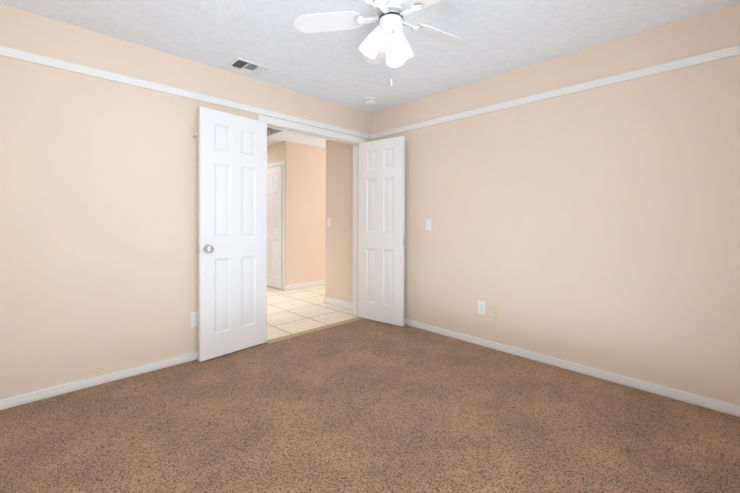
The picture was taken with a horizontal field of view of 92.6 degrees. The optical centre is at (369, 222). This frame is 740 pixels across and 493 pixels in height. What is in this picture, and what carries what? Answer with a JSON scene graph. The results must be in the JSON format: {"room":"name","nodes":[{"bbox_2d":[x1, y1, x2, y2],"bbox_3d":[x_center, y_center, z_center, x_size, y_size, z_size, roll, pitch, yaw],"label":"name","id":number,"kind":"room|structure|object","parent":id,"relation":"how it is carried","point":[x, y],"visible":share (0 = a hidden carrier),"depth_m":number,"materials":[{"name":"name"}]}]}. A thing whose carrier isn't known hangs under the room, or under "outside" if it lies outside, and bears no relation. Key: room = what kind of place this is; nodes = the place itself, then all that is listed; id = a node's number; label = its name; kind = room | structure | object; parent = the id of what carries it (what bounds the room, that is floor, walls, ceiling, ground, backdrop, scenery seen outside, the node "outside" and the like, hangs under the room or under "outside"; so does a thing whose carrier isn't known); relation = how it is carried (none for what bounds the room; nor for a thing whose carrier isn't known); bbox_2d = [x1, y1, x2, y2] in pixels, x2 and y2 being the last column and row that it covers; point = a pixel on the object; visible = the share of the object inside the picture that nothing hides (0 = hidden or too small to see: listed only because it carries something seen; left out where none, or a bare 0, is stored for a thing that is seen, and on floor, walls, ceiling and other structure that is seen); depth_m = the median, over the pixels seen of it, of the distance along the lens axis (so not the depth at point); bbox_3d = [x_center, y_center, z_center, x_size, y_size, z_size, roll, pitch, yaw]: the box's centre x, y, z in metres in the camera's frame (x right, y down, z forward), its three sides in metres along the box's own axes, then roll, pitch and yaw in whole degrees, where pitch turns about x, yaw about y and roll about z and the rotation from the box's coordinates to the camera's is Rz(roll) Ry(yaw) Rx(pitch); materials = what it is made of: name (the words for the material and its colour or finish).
{"room":"empty bedroom","nodes":[
{"label":"empty bedroom","id":0,"kind":"room"},
{"bbox_2d":[0,3,369,399],"bbox_3d":[-1.332,-0.099,3.057,3.615,2.430,0.115,0,1,-44],"label":"wall","id":1,"kind":"structure","parent":0,"point":[98,226],"depth_m":2.44,"materials":[{"name":"beige paint"}]},
{"bbox_2d":[0,352,197,409],"bbox_3d":[-1.758,1.087,2.561,2.014,0.062,0.017,0,1,-44],"label":"baseboard","id":2,"kind":"structure","parent":1,"relation":"attached to","point":[30,397],"depth_m":2.41,"materials":[{"name":"white wood"}]},
{"bbox_2d":[191,311,197,326],"bbox_3d":[-1.424,0.784,2.892,0.070,0.115,0.007,0,1,-44],"label":"outlet","id":3,"kind":"object","parent":1,"relation":"attached to","point":[194,318],"visible":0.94,"depth_m":2.88,"materials":[{"name":"white plastic"}]},
{"bbox_2d":[198,106,266,361],"bbox_3d":[-1.160,0.089,3.050,0.153,2.030,0.629,1,1,41],"label":"door","id":4,"kind":"structure","parent":1,"relation":"in","point":[232,232],"depth_m":3.01,"materials":[{"name":"white wood"}]},
{"bbox_2d":[257,114,364,315],"bbox_3d":[-0.596,0.055,3.782,1.362,2.116,0.149,0,1,-44],"label":"door frame","id":5,"kind":"structure","parent":1,"relation":"attached to","point":[355,228],"depth_m":4.15,"materials":[{"name":"white wood"}]},
{"bbox_2d":[358,136,404,326],"bbox_3d":[0.117,0.087,3.969,0.622,2.030,0.045,1,1,38],"label":"door","id":6,"kind":"structure","parent":1,"relation":"in","point":[381,224],"depth_m":3.93,"materials":[{"name":"white wood"}]},
{"bbox_2d":[267,141,291,284],"bbox_3d":[-1.887,-0.128,6.356,0.115,2.430,1.600,0,1,-44],"label":"wall","id":7,"kind":"structure","parent":0,"point":[279,152],"depth_m":5.79,"materials":[{"name":"beige paint"}]},
{"bbox_2d":[267,166,281,288],"bbox_3d":[-1.627,0.070,6.034,0.099,2.025,0.617,0,1,-44],"label":"hall door","id":8,"kind":"structure","parent":7,"relation":"in","point":[274,226],"depth_m":5.96,"materials":[{"name":"white wood"}]},
{"bbox_2d":[267,160,284,289],"bbox_3d":[-1.649,0.037,6.019,0.017,2.115,0.755,0,1,-44],"label":"door frame","id":9,"kind":"structure","parent":7,"relation":"attached to","point":[280,163],"depth_m":5.77,"materials":[{"name":"white wood"}]},
{"bbox_2d":[292,142,325,283],"bbox_3d":[-0.457,-0.126,6.719,2.435,2.430,0.115,0,1,-44],"label":"wall","id":10,"kind":"structure","parent":0,"point":[308,205],"depth_m":6.05,"materials":[{"name":"beige paint"}]},
{"bbox_2d":[267,285,357,339],"bbox_3d":[-0.951,1.126,5.968,4.430,0.056,3.715,0,1,-44],"label":"floor","id":11,"kind":"structure","parent":0,"point":[293,311],"depth_m":4.44,"materials":[{"name":"beige tile"}]},
{"bbox_2d":[266,317,363,343],"bbox_3d":[-0.530,1.112,3.720,1.220,0.007,0.092,0,1,-44],"label":"trim","id":12,"kind":"structure","parent":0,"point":[274,340],"depth_m":3.65,"materials":[{"name":"brown wood"}]},
{"bbox_2d":[285,280,352,309],"bbox_3d":[-0.951,1.053,5.968,4.200,0.089,3.485,0,1,-44],"label":"baseboard","id":13,"kind":"structure","parent":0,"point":[339,303],"depth_m":5.75,"materials":[{"name":"white wood"}]},
{"bbox_2d":[0,318,739,492],"bbox_3d":[0.046,1.161,1.741,3.730,0.060,3.715,0,1,-44],"label":"floor carpet","id":14,"kind":"object","parent":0,"point":[364,405],"visible":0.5,"depth_m":1.94,"materials":[{"name":"brown carpet"}]},
{"bbox_2d":[0,0,739,147],"bbox_3d":[-0.319,-1.358,3.957,6.330,0.080,7.430,0,1,-44],"label":"ceiling","id":15,"kind":"structure","parent":0,"point":[499,37],"depth_m":2.45,"materials":[{"name":"paint"}]},
{"bbox_2d":[227,57,271,75],"bbox_3d":[-1.012,-1.304,2.972,0.300,0.018,0.205,0,1,-44],"label":"ceiling vent","id":16,"kind":"object","parent":15,"relation":"in","point":[238,63],"visible":1,"depth_m":2.96,"materials":[{"name":"white metal"}]},
{"bbox_2d":[267,128,282,136],"bbox_3d":[-1.646,-1.325,5.066,0.620,0.013,0.620,0,1,-44],"label":"ceiling vent","id":17,"kind":"object","parent":15,"relation":"in","point":[270,131],"visible":0.31,"depth_m":5.11,"materials":[{"name":"white"}]},
{"bbox_2d":[364,97,376,104],"bbox_3d":[0.004,-1.290,3.764,0.140,0.051,0.140,0,1,-44],"label":"smoke detector","id":18,"kind":"object","parent":15,"relation":"attached to","point":[370,100],"visible":1,"depth_m":3.72,"materials":[{"name":"white plastic"}]},
{"bbox_2d":[294,0,465,86],"bbox_3d":[0.145,-1.013,1.901,1.024,0.574,0.996,0,1,-44],"label":"ceiling fan","id":19,"kind":"object","parent":15,"relation":"hanging from","point":[383,37],"visible":1,"depth_m":1.92,"materials":[{"name":"white plastic"}]},
{"bbox_2d":[325,2,739,405],"bbox_3d":[1.032,-0.093,3.312,0.115,2.430,4.595,0,1,-44],"label":"wall","id":20,"kind":"structure","parent":0,"point":[598,228],"depth_m":2.62,"materials":[{"name":"beige paint"}]},
{"bbox_2d":[327,218,330,225],"bbox_3d":[-0.563,-0.016,4.847,0.010,0.115,0.070,0,1,-44],"label":"light switch","id":21,"kind":"object","parent":20,"relation":"attached to","point":[328,221],"visible":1,"depth_m":4.84,"materials":[{"name":"white plastic"}]},
{"bbox_2d":[426,219,430,229],"bbox_3d":[0.603,0.018,3.659,0.010,0.115,0.070,0,1,-44],"label":"light switch","id":22,"kind":"object","parent":20,"relation":"attached to","point":[428,224],"visible":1,"depth_m":3.65,"materials":[{"name":"white plastic"}]},
{"bbox_2d":[478,301,484,314],"bbox_3d":[1.022,0.775,3.238,0.007,0.115,0.070,0,1,-44],"label":"outlet","id":23,"kind":"object","parent":20,"relation":"attached to","point":[481,307],"visible":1,"depth_m":3.24,"materials":[{"name":"white plastic"}]},
{"bbox_2d":[491,306,498,319],"bbox_3d":[1.113,0.801,3.145,0.008,0.115,0.070,0,1,-44],"label":"phone jack","id":24,"kind":"object","parent":20,"relation":"attached to","point":[494,312],"visible":1,"depth_m":3.14,"materials":[{"name":"beige plastic"}]},
{"bbox_2d":[404,319,739,416],"bbox_3d":[1.248,1.094,3.001,0.020,0.062,3.600,0,1,-44],"label":"baseboard","id":25,"kind":"structure","parent":20,"relation":"attached to","point":[690,398],"depth_m":2.58,"materials":[{"name":"white wood"}]},
{"bbox_3d":[1.312,-0.069,0.447,3.500,2.430,0.115,0,1,-44],"label":"wall","id":26,"kind":"structure","parent":0,"visible":0},
{"bbox_2d":[0,45,739,138],"bbox_3d":[0.013,-1.017,1.765,3.500,0.056,3.600,0,1,-44],"label":"trim band","id":27,"kind":"object","parent":26,"relation":"attached to","point":[601,82],"visible":1,"depth_m":2.64,"materials":[{"name":"white wood"}]}
]}

